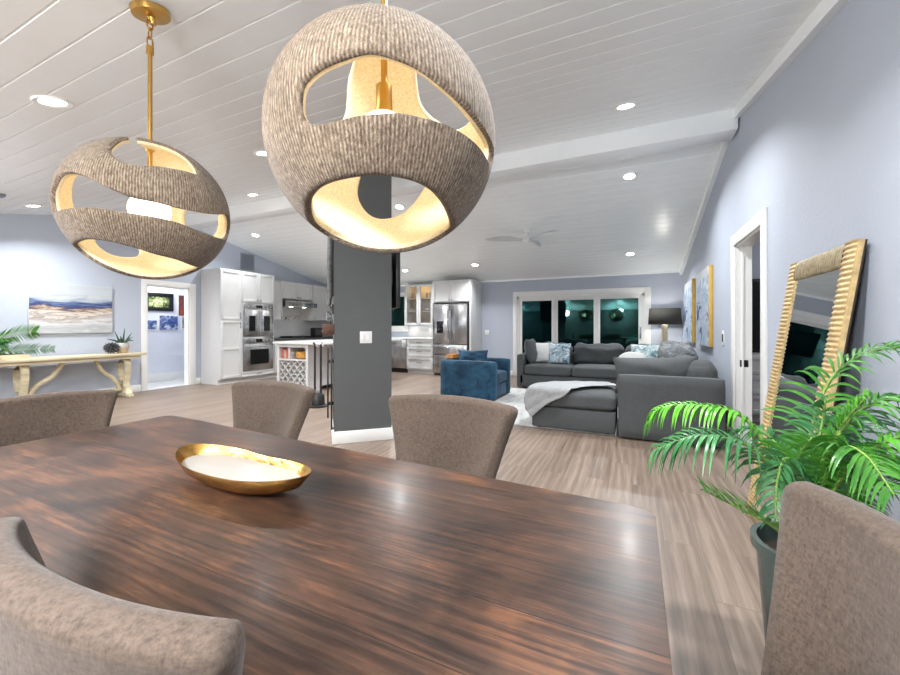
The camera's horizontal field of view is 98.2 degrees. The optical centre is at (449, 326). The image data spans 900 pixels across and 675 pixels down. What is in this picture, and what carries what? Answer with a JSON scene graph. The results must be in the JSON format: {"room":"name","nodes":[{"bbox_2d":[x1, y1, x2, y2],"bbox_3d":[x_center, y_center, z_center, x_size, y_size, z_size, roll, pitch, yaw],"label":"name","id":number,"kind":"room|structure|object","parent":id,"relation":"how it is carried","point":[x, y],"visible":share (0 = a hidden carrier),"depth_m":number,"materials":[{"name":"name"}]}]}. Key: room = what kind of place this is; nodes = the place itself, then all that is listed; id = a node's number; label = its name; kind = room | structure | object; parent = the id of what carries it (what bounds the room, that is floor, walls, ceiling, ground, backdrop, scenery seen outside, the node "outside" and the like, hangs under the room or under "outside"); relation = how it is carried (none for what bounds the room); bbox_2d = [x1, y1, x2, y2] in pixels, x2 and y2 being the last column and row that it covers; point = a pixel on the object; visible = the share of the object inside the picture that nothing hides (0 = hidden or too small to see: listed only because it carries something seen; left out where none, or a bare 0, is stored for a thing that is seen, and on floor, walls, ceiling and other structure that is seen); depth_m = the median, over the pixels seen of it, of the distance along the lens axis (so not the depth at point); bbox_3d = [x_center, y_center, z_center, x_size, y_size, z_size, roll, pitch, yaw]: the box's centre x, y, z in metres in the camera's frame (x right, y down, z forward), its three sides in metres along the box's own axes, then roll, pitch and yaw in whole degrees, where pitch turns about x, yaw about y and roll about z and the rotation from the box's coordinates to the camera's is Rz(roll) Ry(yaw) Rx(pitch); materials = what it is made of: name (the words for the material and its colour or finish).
{"room":"dining room","nodes":[
{"label":"dining room","id":0,"kind":"room"},
{"bbox_2d":[0,214,326,397],"bbox_3d":[-5.865,-0.495,7.204,0.120,3.390,10.900,0,0,25],"label":"wall","id":1,"kind":"structure","parent":0,"point":[33,248],"depth_m":6.32,"materials":[{"name":"blue paint"}]},
{"bbox_2d":[28,281,111,333],"bbox_3d":[-6.163,-0.295,6.377,0.037,0.790,1.050,0,0,25],"label":"seascape painting","id":2,"kind":"object","parent":1,"relation":"attached to","point":[57,308],"visible":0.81,"depth_m":6.31,"materials":[{"name":"fabric"}]},
{"bbox_2d":[97,378,200,392],"bbox_3d":[-6.699,1.135,5.253,0.016,0.130,6.660,0,0,25],"label":"baseboard","id":3,"kind":"structure","parent":1,"relation":"attached to","point":[135,388],"depth_m":7.20,"materials":[{"name":"white paint"}]},
{"bbox_2d":[141,279,195,390],"bbox_3d":[-5.603,0.150,7.752,0.152,2.100,1.005,0,0,25],"label":"door frame","id":4,"kind":"structure","parent":1,"relation":"in","point":[189,289],"depth_m":8.06,"materials":[{"name":"white paint"}]},
{"bbox_2d":[241,253,253,270],"bbox_3d":[-4.820,-1.550,9.287,0.012,0.380,0.360,0,0,25],"label":"air vent","id":5,"kind":"object","parent":1,"relation":"in","point":[247,260],"visible":1,"depth_m":9.28,"materials":[{"name":"grey metal"}]},
{"bbox_2d":[274,280,282,319],"bbox_3d":[-4.439,-0.667,9.628,0.396,0.975,0.460,0,0,25],"label":"upper cabinet","id":6,"kind":"object","parent":1,"relation":"attached to","point":[278,306],"visible":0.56,"depth_m":9.66,"materials":[{"name":"white paint"}]},
{"bbox_2d":[283,281,311,300],"bbox_3d":[-4.126,-0.938,10.299,0.396,0.435,0.980,0,0,25],"label":"upper cabinet","id":7,"kind":"object","parent":1,"relation":"attached to","point":[291,290],"visible":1,"depth_m":10.19,"materials":[{"name":"white paint"}]},
{"bbox_2d":[283,299,316,307],"bbox_3d":[-4.025,-0.612,10.251,0.500,0.196,0.940,0,0,25],"label":"range hood","id":8,"kind":"object","parent":7,"relation":"attached to","point":[291,303],"visible":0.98,"depth_m":10.07,"materials":[{"name":"silver metal"}]},
{"bbox_2d":[274,307,332,337],"bbox_3d":[-4.137,-0.135,10.759,0.008,0.830,2.765,0,0,25],"label":"backsplash","id":9,"kind":"structure","parent":1,"relation":"attached to","point":[288,327],"depth_m":10.58,"materials":[{"name":"tile"}]},
{"bbox_2d":[303,285,327,320],"bbox_3d":[-3.784,-0.667,11.033,0.396,0.975,0.600,0,0,25],"label":"upper cabinet","id":10,"kind":"object","parent":1,"relation":"attached to","point":[319,293],"visible":0.77,"depth_m":10.88,"materials":[{"name":"white paint"}]},
{"bbox_2d":[185,108,737,229],"bbox_3d":[-1.329,-2.033,5.861,9.238,0.215,0.280,0,0,25],"label":"ceiling beam","id":11,"kind":"structure","parent":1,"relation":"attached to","point":[720,126],"depth_m":4.42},
{"bbox_2d":[148,286,183,373],"bbox_3d":[-6.006,-0.100,8.262,1.030,2.600,4.100,0,0,25],"label":"wall","id":12,"kind":"structure","parent":0,"point":[165,347],"depth_m":8.63,"materials":[{"name":"white paint"}]},
{"bbox_2d":[148,320,156,328],"bbox_3d":[-6.396,-0.050,8.373,0.026,0.180,0.170,0,0,25],"label":"framed photo","id":13,"kind":"object","parent":12,"relation":"attached to","point":[152,324],"visible":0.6,"depth_m":8.37,"materials":[{"name":"paper"}]},
{"bbox_2d":[148,292,173,310],"bbox_3d":[-6.338,-0.545,8.494,0.030,0.390,0.580,0,0,25],"label":"framed photo","id":14,"kind":"object","parent":12,"relation":"attached to","point":[156,301],"visible":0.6,"depth_m":8.52,"materials":[{"name":"black metal"}]},
{"bbox_2d":[149,296,168,307],"bbox_3d":[-6.346,-0.545,8.498,0.012,0.230,0.420,0,0,25],"label":"print","id":15,"kind":"object","parent":14,"relation":"attached to","point":[154,301],"depth_m":8.49},
{"bbox_2d":[148,370,183,382],"bbox_3d":[-6.373,1.094,8.434,0.020,0.188,3.900,0,0,25],"label":"baseboard","id":16,"kind":"structure","parent":12,"relation":"attached to","point":[165,376],"depth_m":8.61,"materials":[{"name":"white paint"}]},
{"bbox_2d":[159,316,177,329],"bbox_3d":[-6.256,-0.095,8.671,0.026,0.310,0.370,0,0,25],"label":"framed photo","id":17,"kind":"object","parent":12,"relation":"attached to","point":[165,322],"visible":1,"depth_m":8.66,"materials":[{"name":"paper"}]},
{"bbox_2d":[178,295,183,315],"bbox_3d":[-6.106,-0.490,8.993,0.026,0.460,0.300,0,0,25],"label":"framed photo","id":18,"kind":"object","parent":12,"relation":"attached to","point":[180,297],"visible":0.44,"depth_m":8.89,"materials":[{"name":"paper"}]},
{"bbox_2d":[333,175,391,431],"bbox_3d":[-0.998,-0.360,4.368,0.590,3.120,0.590,0,0,-18],"label":"pillar","id":19,"kind":"structure","parent":0,"point":[362,299],"depth_m":4.09,"materials":[{"name":"grey paint"}]},
{"bbox_2d":[322,324,333,334],"bbox_3d":[-1.263,0.025,4.035,0.120,0.110,0.140,0,0,-18],"label":"wooden box","id":20,"kind":"object","parent":19,"relation":"attached to","point":[327,329],"visible":1,"depth_m":3.97,"materials":[{"name":"brown wood"}]},
{"bbox_2d":[325,304,333,323],"bbox_3d":[-1.247,-0.132,4.031,0.091,0.205,0.057,0,0,-18],"label":"bottle opener","id":21,"kind":"object","parent":19,"relation":"attached to","point":[332,307],"visible":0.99,"depth_m":4.02,"materials":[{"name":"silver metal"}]},
{"bbox_2d":[327,346,333,429],"bbox_3d":[-1.287,0.640,4.195,0.066,0.880,0.240,0,0,-18],"label":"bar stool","id":22,"kind":"object","parent":19,"relation":"attached to","point":[331,360],"visible":1,"depth_m":4.19,"materials":[{"name":"black metal"}]},
{"bbox_2d":[327,237,333,305],"bbox_3d":[-1.248,-0.593,4.068,0.070,0.754,0.106,0,0,-18],"label":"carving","id":23,"kind":"object","parent":19,"relation":"attached to","point":[330,242],"visible":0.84,"depth_m":4.03,"materials":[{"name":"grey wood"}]},
{"bbox_2d":[331,419,392,444],"bbox_3d":[-0.998,1.137,4.368,0.626,0.125,0.626,0,0,-18],"label":"baseboard","id":24,"kind":"structure","parent":19,"relation":"attached to","point":[341,437],"depth_m":4.07,"materials":[{"name":"white paint"}]},
{"bbox_2d":[360,331,371,342],"bbox_3d":[-0.881,0.107,4.089,0.124,0.125,0.012,0,0,-18],"label":"wall switch","id":25,"kind":"object","parent":19,"relation":"attached to","point":[365,336],"visible":1,"depth_m":4.09,"materials":[{"name":"white plastic"}]},
{"bbox_2d":[392,253,399,308],"bbox_3d":[-0.759,-0.570,4.740,0.095,0.720,1.150,0,0,-18],"label":"television","id":26,"kind":"object","parent":19,"relation":"attached to","point":[395,256],"visible":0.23,"depth_m":4.23,"materials":[{"name":"black metal"}]},
{"bbox_2d":[0,0,821,214],"bbox_3d":[-2.665,-1.532,2.981,9.450,1.497,6.350,0,0,25],"label":"ceiling","id":27,"kind":"structure","parent":0,"point":[550,71],"depth_m":2.39,"materials":[{"name":"wood"}]},
{"bbox_2d":[30,94,73,108],"bbox_3d":[-2.423,-1.376,2.376,0.191,0.062,0.189,0,0,31],"label":"recessed light","id":28,"kind":"object","parent":27,"relation":"in","point":[45,100],"visible":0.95,"depth_m":2.37,"materials":[{"name":"white paint"}]},
{"bbox_2d":[50,0,229,279],"bbox_3d":[-1.264,-0.776,1.643,0.590,1.146,0.583,0,0,25],"label":"pendant","id":29,"kind":"object","parent":27,"relation":"hanging from","point":[172,183],"visible":1,"depth_m":1.51,"materials":[{"name":"fabric"}]},
{"bbox_2d":[147,151,152,165],"bbox_3d":[-1.264,-0.656,1.643,0.046,0.185,0.046,0,0,25],"label":"socket","id":30,"kind":"object","parent":29,"relation":"attached to","point":[149,153],"depth_m":1.64,"materials":[{"name":"gold metal"}]},
{"bbox_2d":[261,0,494,252],"bbox_3d":[-0.176,-0.768,1.042,0.589,1.125,0.589,0,0,25],"label":"pendant","id":31,"kind":"object","parent":27,"relation":"hanging from","point":[385,129],"visible":1,"depth_m":0.83,"materials":[{"name":"fabric"}]},
{"bbox_2d":[375,59,392,111],"bbox_3d":[-0.176,-0.660,1.042,0.046,0.188,0.046,0,0,25],"label":"socket","id":32,"kind":"object","parent":31,"relation":"attached to","point":[383,88],"depth_m":1.02,"materials":[{"name":"gold metal"}]},
{"bbox_2d":[614,102,637,110],"bbox_3d":[1.548,-1.949,3.437,0.191,0.062,0.189,0,0,19],"label":"recessed light","id":33,"kind":"object","parent":27,"relation":"in","point":[629,105],"visible":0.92,"depth_m":3.43,"materials":[{"name":"white paint"}]},
{"bbox_2d":[110,372,764,674],"bbox_3d":[-0.936,1.244,4.795,14.050,0.112,11.100,0,0,25],"label":"floor","id":34,"kind":"structure","parent":0,"point":[708,557],"depth_m":2.88,"materials":[{"name":"brown wood"}]},
{"bbox_2d":[0,389,117,446],"bbox_3d":[-1.661,0.750,1.635,0.493,0.900,0.604,0,0,25],"label":"dining chair","id":35,"kind":"object","parent":34,"relation":"on","point":[25,418],"visible":0.34,"depth_m":1.76,"materials":[{"name":"brown fabric"}]},
{"bbox_2d":[0,352,146,396],"bbox_3d":[-6.023,0.825,6.014,0.480,0.750,2.150,0,0,25],"label":"console table","id":36,"kind":"object","parent":34,"relation":"on","point":[21,373],"visible":0.73,"depth_m":5.98,"materials":[{"name":"beige wood"}]},
{"bbox_2d":[0,324,56,359],"bbox_3d":[-6.235,0.195,5.419,0.523,0.511,0.982,0,0,14],"label":"palm","id":37,"kind":"object","parent":36,"relation":"on","point":[3,355],"visible":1,"depth_m":5.54,"materials":[{"name":"green plant"}]},
{"bbox_2d":[103,342,120,353],"bbox_3d":[-5.690,0.350,6.560,0.235,0.201,0.236,0,0,25],"label":"pinecone ornament","id":38,"kind":"object","parent":36,"relation":"on","point":[110,348],"visible":1,"depth_m":6.51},
{"bbox_2d":[108,328,133,352],"bbox_3d":[-5.648,0.235,6.682,0.350,0.430,0.291,0,0,-43],"label":"succulent pot","id":39,"kind":"object","parent":36,"relation":"on","point":[122,342],"visible":0.88,"depth_m":6.67,"materials":[{"name":"beige ceramic"}]},
{"bbox_2d":[0,517,245,674],"bbox_3d":[-0.422,0.750,0.669,0.604,0.900,0.493,0,0,25],"label":"dining chair","id":40,"kind":"object","parent":34,"relation":"on","point":[51,623],"visible":0.85,"depth_m":0.41,"materials":[{"name":"brown fabric"}]},
{"bbox_2d":[201,268,241,384],"bbox_3d":[-4.885,-0.010,8.358,0.661,2.420,0.480,0,0,25],"label":"pantry cabinet","id":41,"kind":"object","parent":34,"relation":"on","point":[221,288],"visible":1,"depth_m":8.19,"materials":[{"name":"white paint"}]},
{"bbox_2d":[239,271,274,381],"bbox_3d":[-4.602,-0.010,8.965,0.661,2.420,0.860,0,0,25],"label":"tall cabinet","id":42,"kind":"object","parent":34,"relation":"on","point":[258,288],"visible":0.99,"depth_m":8.83,"materials":[{"name":"white paint"}]},
{"bbox_2d":[243,337,272,371],"bbox_3d":[-4.311,0.600,8.829,0.080,0.740,0.780,0,0,25],"label":"wall oven","id":43,"kind":"object","parent":42,"relation":"in","point":[257,351],"visible":0.97,"depth_m":8.77,"materials":[{"name":"silver metal"}]},
{"bbox_2d":[243,303,272,336],"bbox_3d":[-4.311,-0.160,8.829,0.080,0.740,0.780,0,0,25],"label":"wall oven","id":44,"kind":"object","parent":42,"relation":"attached to","point":[257,318],"visible":1,"depth_m":8.77,"materials":[{"name":"silver metal"}]},
{"bbox_2d":[231,381,315,439],"bbox_3d":[-1.035,0.750,1.957,0.604,0.900,0.493,0,0,25],"label":"dining chair","id":45,"kind":"object","parent":34,"relation":"on","point":[277,408],"visible":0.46,"depth_m":2.12,"materials":[{"name":"brown fabric"}]},
{"bbox_2d":[272,339,302,376],"bbox_3d":[-4.228,0.760,9.773,0.656,0.880,0.900,0,0,25],"label":"base cabinet","id":46,"kind":"object","parent":34,"relation":"on","point":[275,345],"visible":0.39,"depth_m":9.28,"materials":[{"name":"white paint"}]},
{"bbox_2d":[274,336,332,339],"bbox_3d":[-3.842,0.299,10.619,0.640,0.038,2.770,0,0,25],"label":"countertop","id":47,"kind":"structure","parent":46,"relation":"on","point":[323,337],"depth_m":9.99,"materials":[{"name":"stone"}]},
{"bbox_2d":[279,336,312,337],"bbox_3d":[-4.020,0.258,10.260,0.500,0.045,0.760,0,0,25],"label":"cooktop","id":48,"kind":"object","parent":47,"relation":"in","point":[280,336],"visible":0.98,"depth_m":9.99,"materials":[{"name":"black glass"}]},
{"bbox_2d":[310,328,322,336],"bbox_3d":[-3.723,0.150,10.894,0.164,0.260,0.320,0,0,25],"label":"appliance","id":49,"kind":"object","parent":47,"relation":"on","point":[315,332],"visible":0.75,"depth_m":10.79,"materials":[{"name":"black metal"}]},
{"bbox_2d":[310,342,326,407],"bbox_3d":[-1.995,0.711,5.896,0.310,0.978,0.310,0,0,8],"label":"metal stand","id":50,"kind":"object","parent":34,"relation":"on","point":[319,399],"visible":0.84,"depth_m":5.87,"materials":[{"name":"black metal"}]},
{"bbox_2d":[0,415,672,674],"bbox_3d":[-0.617,0.820,1.103,2.150,0.760,0.877,0,0,25],"label":"dining table","id":51,"kind":"object","parent":34,"relation":"on","point":[373,565],"visible":0.77,"depth_m":0.76,"materials":[{"name":"brown wood"}]},
{"bbox_2d":[175,443,311,494],"bbox_3d":[-0.597,0.405,1.087,0.530,0.071,0.174,0,0,28],"label":"serving dish","id":52,"kind":"object","parent":51,"relation":"on","point":[227,468],"visible":1,"depth_m":1.08,"materials":[{"name":"gold metal"}]},
{"bbox_2d":[182,454,300,480],"bbox_3d":[-0.597,0.411,1.087,0.472,0.023,0.154,0,0,28],"label":"enamel bowl","id":53,"kind":"object","parent":52,"relation":"on","point":[239,467],"depth_m":1.10,"materials":[{"name":"ceramic"}]},
{"bbox_2d":[273,339,401,390],"bbox_3d":[-2.257,0.740,8.351,1.270,0.920,2.610,0,0,25],"label":"kitchen island","id":54,"kind":"object","parent":34,"relation":"on","point":[307,372],"visible":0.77,"depth_m":7.36,"materials":[{"name":"white paint"}]},
{"bbox_2d":[296,350,305,358],"bbox_3d":[-2.770,0.516,7.382,0.280,0.167,0.280,0,0,25],"label":"woven basket","id":55,"kind":"object","parent":54,"relation":"on","point":[301,354],"visible":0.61,"depth_m":7.27,"materials":[{"name":"orange wicker"}]},
{"bbox_2d":[392,339,407,372],"bbox_3d":[-1.295,0.762,10.556,0.590,0.875,0.641,0,0,25],"label":"dishwasher","id":56,"kind":"object","parent":34,"relation":"on","point":[399,348],"visible":0.51,"depth_m":10.27,"materials":[{"name":"silver metal"}]},
{"bbox_2d":[407,339,433,373],"bbox_3d":[-0.657,0.760,10.280,0.780,0.880,0.661,0,0,25],"label":"base cabinet","id":57,"kind":"object","parent":34,"relation":"on","point":[420,354],"visible":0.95,"depth_m":10.01,"materials":[{"name":"white paint"}]},
{"bbox_2d":[433,304,468,374],"bbox_3d":[0.135,0.320,9.814,0.930,1.760,0.816,0,0,25],"label":"refrigerator","id":58,"kind":"object","parent":34,"relation":"on","point":[450,321],"visible":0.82,"depth_m":9.49,"materials":[{"name":"silver metal"}]},
{"bbox_2d":[388,394,517,478],"bbox_3d":[-0.079,0.750,1.512,0.604,0.900,0.493,0,0,25],"label":"dining chair","id":59,"kind":"object","parent":34,"relation":"on","point":[470,435],"visible":0.46,"depth_m":1.67,"materials":[{"name":"brown fabric"}]},
{"bbox_2d":[432,279,481,349],"bbox_3d":[0.175,0.028,9.851,1.050,2.345,0.776,0,0,25],"label":"surround","id":60,"kind":"object","parent":34,"relation":"on","point":[466,291],"visible":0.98,"depth_m":9.55,"materials":[{"name":"white paint"}]},
{"bbox_2d":[495,388,617,435],"bbox_3d":[1.421,1.194,6.018,2.190,0.011,2.790,0,0,25],"label":"area rug","id":61,"kind":"object","parent":34,"relation":"on","point":[515,398],"visible":0.25,"depth_m":5.76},
{"bbox_2d":[440,357,509,400],"bbox_3d":[0.456,0.861,6.739,0.970,0.654,0.880,0,0,25],"label":"armchair","id":62,"kind":"object","parent":61,"relation":"on","point":[489,379],"visible":0.9,"depth_m":6.37,"materials":[{"name":"blue fabric"}]},
{"bbox_2d":[458,350,487,360],"bbox_3d":[0.392,0.566,6.689,0.520,0.349,0.277,0,0,11],"label":"throw pillow","id":63,"kind":"object","parent":62,"relation":"on","point":[474,355],"visible":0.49,"depth_m":6.62,"materials":[{"name":"blue fabric"}]},
{"bbox_2d":[497,370,506,383],"bbox_3d":[0.529,0.835,6.705,0.798,0.212,0.599,0,0,25],"label":"seat cushion","id":64,"kind":"object","parent":62,"relation":"on","point":[501,374],"depth_m":6.56,"materials":[{"name":"blue fabric"}]},
{"bbox_2d":[532,386,617,433],"bbox_3d":[1.555,0.951,4.803,0.934,0.474,0.853,0,0,25],"label":"ottoman","id":65,"kind":"object","parent":61,"relation":"on","point":[592,408],"visible":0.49,"depth_m":4.40,"materials":[{"name":"grey fabric"}]},
{"bbox_2d":[524,381,615,416],"bbox_3d":[1.441,0.859,4.633,1.147,0.383,0.491,0,0,1],"label":"throw blanket","id":66,"kind":"object","parent":65,"relation":"on","point":[537,395],"visible":0.99,"depth_m":4.54,"materials":[{"name":"fabric"}]},
{"bbox_2d":[545,386,617,410],"bbox_3d":[1.555,0.824,4.803,0.934,0.220,0.853,0,0,25],"label":"cushion","id":67,"kind":"object","parent":65,"relation":"on","point":[592,398],"depth_m":4.40,"materials":[{"name":"fabric"}]},
{"bbox_2d":[517,339,725,447],"bbox_3d":[2.192,0.720,6.155,2.890,0.960,3.910,0,0,25],"label":"sectional sofa","id":68,"kind":"object","parent":34,"relation":"on","point":[642,384],"visible":0.87,"depth_m":4.12,"materials":[{"name":"grey fabric"}]},
{"bbox_2d":[524,339,537,363],"bbox_3d":[1.668,0.485,7.961,0.278,0.490,0.620,0,0,25],"label":"cushion","id":69,"kind":"object","parent":68,"relation":"on","point":[530,355],"depth_m":7.72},
{"bbox_2d":[533,343,548,362],"bbox_3d":[1.874,0.520,7.888,0.420,0.410,0.176,0,0,5],"label":"throw pillow","id":70,"kind":"object","parent":68,"relation":"on","point":[542,348],"visible":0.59,"depth_m":7.83,"materials":[{"name":"white fabric"}]},
{"bbox_2d":[524,362,575,375],"bbox_3d":[2.008,0.821,7.781,0.884,0.215,0.844,0,0,25],"label":"seat cushion","id":71,"kind":"object","parent":68,"relation":"on","point":[530,368],"depth_m":7.44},
{"bbox_2d":[537,341,572,361],"bbox_3d":[2.120,0.520,8.046,0.790,0.442,0.356,0,0,25],"label":"cushion","id":72,"kind":"object","parent":68,"relation":"on","point":[571,348],"depth_m":7.92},
{"bbox_2d":[547,343,570,364],"bbox_3d":[2.136,0.521,7.643,0.440,0.407,0.181,0,0,32],"label":"throw pillow","id":73,"kind":"object","parent":68,"relation":"on","point":[558,353],"visible":1,"depth_m":7.58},
{"bbox_2d":[571,363,615,378],"bbox_3d":[2.830,0.821,7.396,0.924,0.214,0.844,0,0,25],"label":"seat cushion","id":74,"kind":"object","parent":68,"relation":"on","point":[578,370],"depth_m":7.11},
{"bbox_2d":[574,342,624,364],"bbox_3d":[2.925,0.531,7.673,0.934,0.448,0.322,0,0,25],"label":"cushion","id":75,"kind":"object","parent":68,"relation":"on","point":[598,353],"depth_m":7.56,"materials":[{"name":"fabric"}]},
{"bbox_2d":[619,352,646,357],"bbox_3d":[2.539,0.535,5.418,0.384,0.388,0.222,0,0,25],"label":"throw pillow","id":76,"kind":"object","parent":68,"relation":"on","point":[626,354],"visible":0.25,"depth_m":5.35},
{"bbox_2d":[625,344,657,351],"bbox_3d":[3.666,0.532,7.328,0.707,0.433,0.339,0,0,25],"label":"cushion","id":77,"kind":"object","parent":68,"relation":"on","point":[628,349],"depth_m":7.35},
{"bbox_2d":[631,344,659,357],"bbox_3d":[3.052,0.500,6.105,0.192,0.451,0.460,0,0,-45],"label":"throw pillow","id":78,"kind":"object","parent":68,"relation":"on","point":[651,351],"visible":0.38,"depth_m":6.04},
{"bbox_2d":[613,356,698,392],"bbox_3d":[2.258,0.532,4.299,0.860,0.457,0.319,0,0,25],"label":"cushion","id":79,"kind":"object","parent":68,"relation":"on","point":[671,366],"depth_m":4.17,"materials":[{"name":"fabric"}]},
{"bbox_2d":[657,341,696,357],"bbox_3d":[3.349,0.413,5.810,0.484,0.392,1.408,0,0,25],"label":"throw pillow","id":80,"kind":"object","parent":68,"relation":"on","point":[666,349],"visible":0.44,"depth_m":5.28,"materials":[{"name":"grey fabric"}]},
{"bbox_2d":[687,359,717,377],"bbox_3d":[2.627,0.523,4.090,0.305,0.369,0.279,0,0,25],"label":"cushion","id":81,"kind":"object","parent":68,"relation":"on","point":[704,368],"depth_m":3.99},
{"bbox_2d":[752,353,759,421],"bbox_3d":[4.345,0.770,4.941,1.200,0.860,0.531,0,0,25],"label":"dresser","id":82,"kind":"object","parent":34,"relation":"on","point":[755,356],"visible":0.02,"depth_m":4.92,"materials":[{"name":"white paint"}]},
{"bbox_2d":[752,279,759,352],"bbox_3d":[4.235,-0.150,5.107,0.800,0.980,0.044,0,0,25],"label":"dresser mirror","id":83,"kind":"object","parent":82,"relation":"on","point":[755,282],"visible":0.02,"depth_m":5.17,"materials":[{"name":"black mirror"}]},
{"bbox_2d":[643,340,899,641],"bbox_3d":[1.127,0.623,1.256,0.894,1.154,0.677,0,0,25],"label":"potted palm","id":84,"kind":"object","parent":34,"relation":"on","point":[824,462],"visible":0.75,"depth_m":1.20,"materials":[{"name":"plant"}]},
{"bbox_2d":[750,521,778,641],"bbox_3d":[1.165,0.950,1.244,0.330,0.500,0.330,0,0,25],"label":"pot","id":85,"kind":"object","parent":84,"relation":"attached to","point":[764,540],"depth_m":1.28,"materials":[{"name":"ceramic"}]},
{"bbox_2d":[746,239,867,522],"bbox_3d":[1.875,0.404,2.127,0.272,1.590,0.802,0,0,25],"label":"floor mirror","id":86,"kind":"object","parent":34,"relation":"on","point":[821,291],"visible":0.6,"depth_m":2.05,"materials":[{"name":"brown wood"}]},
{"bbox_2d":[756,269,840,520],"bbox_3d":[1.874,0.404,2.127,0.003,1.386,0.586,9,4,25],"label":"mirror glass","id":87,"kind":"object","parent":86,"relation":"attached to","point":[808,316],"depth_m":2.14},
{"bbox_2d":[761,481,899,674],"bbox_3d":[0.452,0.750,0.611,0.493,0.900,0.604,0,0,25],"label":"dining chair","id":88,"kind":"object","parent":34,"relation":"on","point":[835,602],"visible":0.95,"depth_m":0.66,"materials":[{"name":"brown fabric"}]},
{"bbox_3d":[4.326,0.885,7.858,0.500,0.630,0.500,0,0,25],"label":"side table","id":89,"kind":"object","parent":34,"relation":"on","visible":0},
{"bbox_2d":[648,308,681,341],"bbox_3d":[4.326,0.098,7.858,0.600,0.945,0.600,0,0,25],"label":"table lamp","id":90,"kind":"object","parent":89,"relation":"on","point":[664,317],"visible":0.85,"depth_m":7.65,"materials":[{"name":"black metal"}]},
{"bbox_3d":[-1.970,0.760,10.895,0.900,0.880,0.656,0,0,25],"label":"cabinet","id":91,"kind":"object","parent":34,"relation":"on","visible":0},
{"bbox_2d":[392,337,432,339],"bbox_3d":[-1.376,0.299,10.637,2.415,0.038,0.658,0,0,25],"label":"countertop","id":92,"kind":"structure","parent":91,"relation":"on","point":[426,338],"depth_m":10.30,"materials":[{"name":"white stone"}]},
{"bbox_2d":[198,142,720,284],"bbox_3d":[-0.298,-1.704,8.056,9.450,1.152,4.850,0,0,25],"label":"ceiling","id":93,"kind":"structure","parent":0,"point":[598,216],"depth_m":6.83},
{"bbox_2d":[485,229,556,246],"bbox_3d":[1.390,-1.613,7.074,1.280,0.240,1.178,0,0,25],"label":"ceiling fan","id":94,"kind":"object","parent":93,"relation":"hanging from","point":[526,239],"visible":0.99,"depth_m":6.90,"materials":[{"name":"white paint"}]},
{"bbox_2d":[621,172,636,180],"bbox_3d":[2.348,-1.977,5.107,0.191,0.061,0.189,0,0,19],"label":"recessed light","id":95,"kind":"object","parent":93,"relation":"in","point":[628,176],"visible":1,"depth_m":5.10,"materials":[{"name":"white paint"}]},
{"bbox_2d":[392,273,681,369],"bbox_3d":[0.667,0.000,10.127,9.250,2.400,0.120,0,0,25],"label":"wall","id":96,"kind":"structure","parent":0,"point":[666,288],"depth_m":9.36,"materials":[{"name":"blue paint"}]},
{"bbox_2d":[392,292,407,331],"bbox_3d":[-1.768,-0.420,11.235,1.340,1.100,0.130,0,0,25],"label":"window","id":97,"kind":"structure","parent":96,"relation":"in","point":[398,314],"depth_m":11.07,"materials":[{"name":"white paint"}]},
{"bbox_2d":[405,284,433,324],"bbox_3d":[-0.767,-0.590,10.505,0.850,1.080,0.386,0,0,25],"label":"upper cabinet","id":98,"kind":"object","parent":96,"relation":"attached to","point":[420,316],"visible":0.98,"depth_m":10.62,"materials":[{"name":"white paint"}]},
{"bbox_2d":[408,325,432,336],"bbox_3d":[-0.642,0.115,10.667,1.140,0.330,0.008,0,0,25],"label":"backsplash","id":99,"kind":"structure","parent":96,"relation":"attached to","point":[413,330],"depth_m":10.74,"materials":[{"name":"tile"}]},
{"bbox_2d":[400,270,679,286],"bbox_3d":[0.636,-1.157,10.059,9.250,0.045,0.030,0,0,25],"label":"trim","id":100,"kind":"structure","parent":96,"relation":"attached to","point":[660,272],"depth_m":8.94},
{"bbox_2d":[513,287,650,375],"bbox_3d":[2.951,0.170,9.037,3.030,2.060,0.125,0,0,25],"label":"window","id":101,"kind":"structure","parent":96,"relation":"in","point":[604,316],"depth_m":9.00,"materials":[{"name":"white paint"}]},
{"bbox_2d":[752,241,759,278],"bbox_3d":[4.264,-0.100,3.087,2.980,2.600,4.200,0,0,25],"label":"wall","id":102,"kind":"structure","parent":0,"point":[755,248],"depth_m":5.33,"materials":[{"name":"blue paint"}]},
{"bbox_2d":[682,0,899,521],"bbox_3d":[2.627,-0.495,3.244,0.120,3.390,10.900,0,0,25],"label":"wall","id":103,"kind":"structure","parent":0,"point":[819,148],"depth_m":2.06,"materials":[{"name":"blue paint"}]},
{"bbox_2d":[684,278,695,342],"bbox_3d":[4.232,-0.270,6.892,0.052,1.060,1.030,0,0,25],"label":"abstract canvas","id":104,"kind":"object","parent":103,"relation":"attached to","point":[690,286],"visible":1,"depth_m":6.58,"materials":[{"name":"multicoloured fabric"}]},
{"bbox_2d":[679,141,728,274],"bbox_3d":[3.858,-1.605,6.085,0.050,1.051,4.510,0,0,25],"label":"trim","id":105,"kind":"structure","parent":103,"relation":"attached to","point":[723,146],"depth_m":5.32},
{"bbox_2d":[697,265,712,346],"bbox_3d":[3.581,-0.270,5.496,0.052,1.060,1.030,0,0,25],"label":"abstract canvas","id":106,"kind":"object","parent":103,"relation":"attached to","point":[705,277],"visible":1,"depth_m":5.24,"materials":[{"name":"multicoloured fabric"}]},
{"bbox_2d":[731,207,767,446],"bbox_3d":[2.740,0.135,3.500,0.152,2.130,1.140,0,0,25],"label":"door frame","id":107,"kind":"structure","parent":103,"relation":"in","point":[741,253],"depth_m":3.88,"materials":[{"name":"white paint"}]},
{"bbox_2d":[734,0,848,117],"bbox_3d":[1.517,-1.427,1.064,0.050,1.404,6.010,0,0,25],"label":"trim","id":108,"kind":"structure","parent":103,"relation":"attached to","point":[825,10],"depth_m":2.43,"materials":[{"name":"wood"}]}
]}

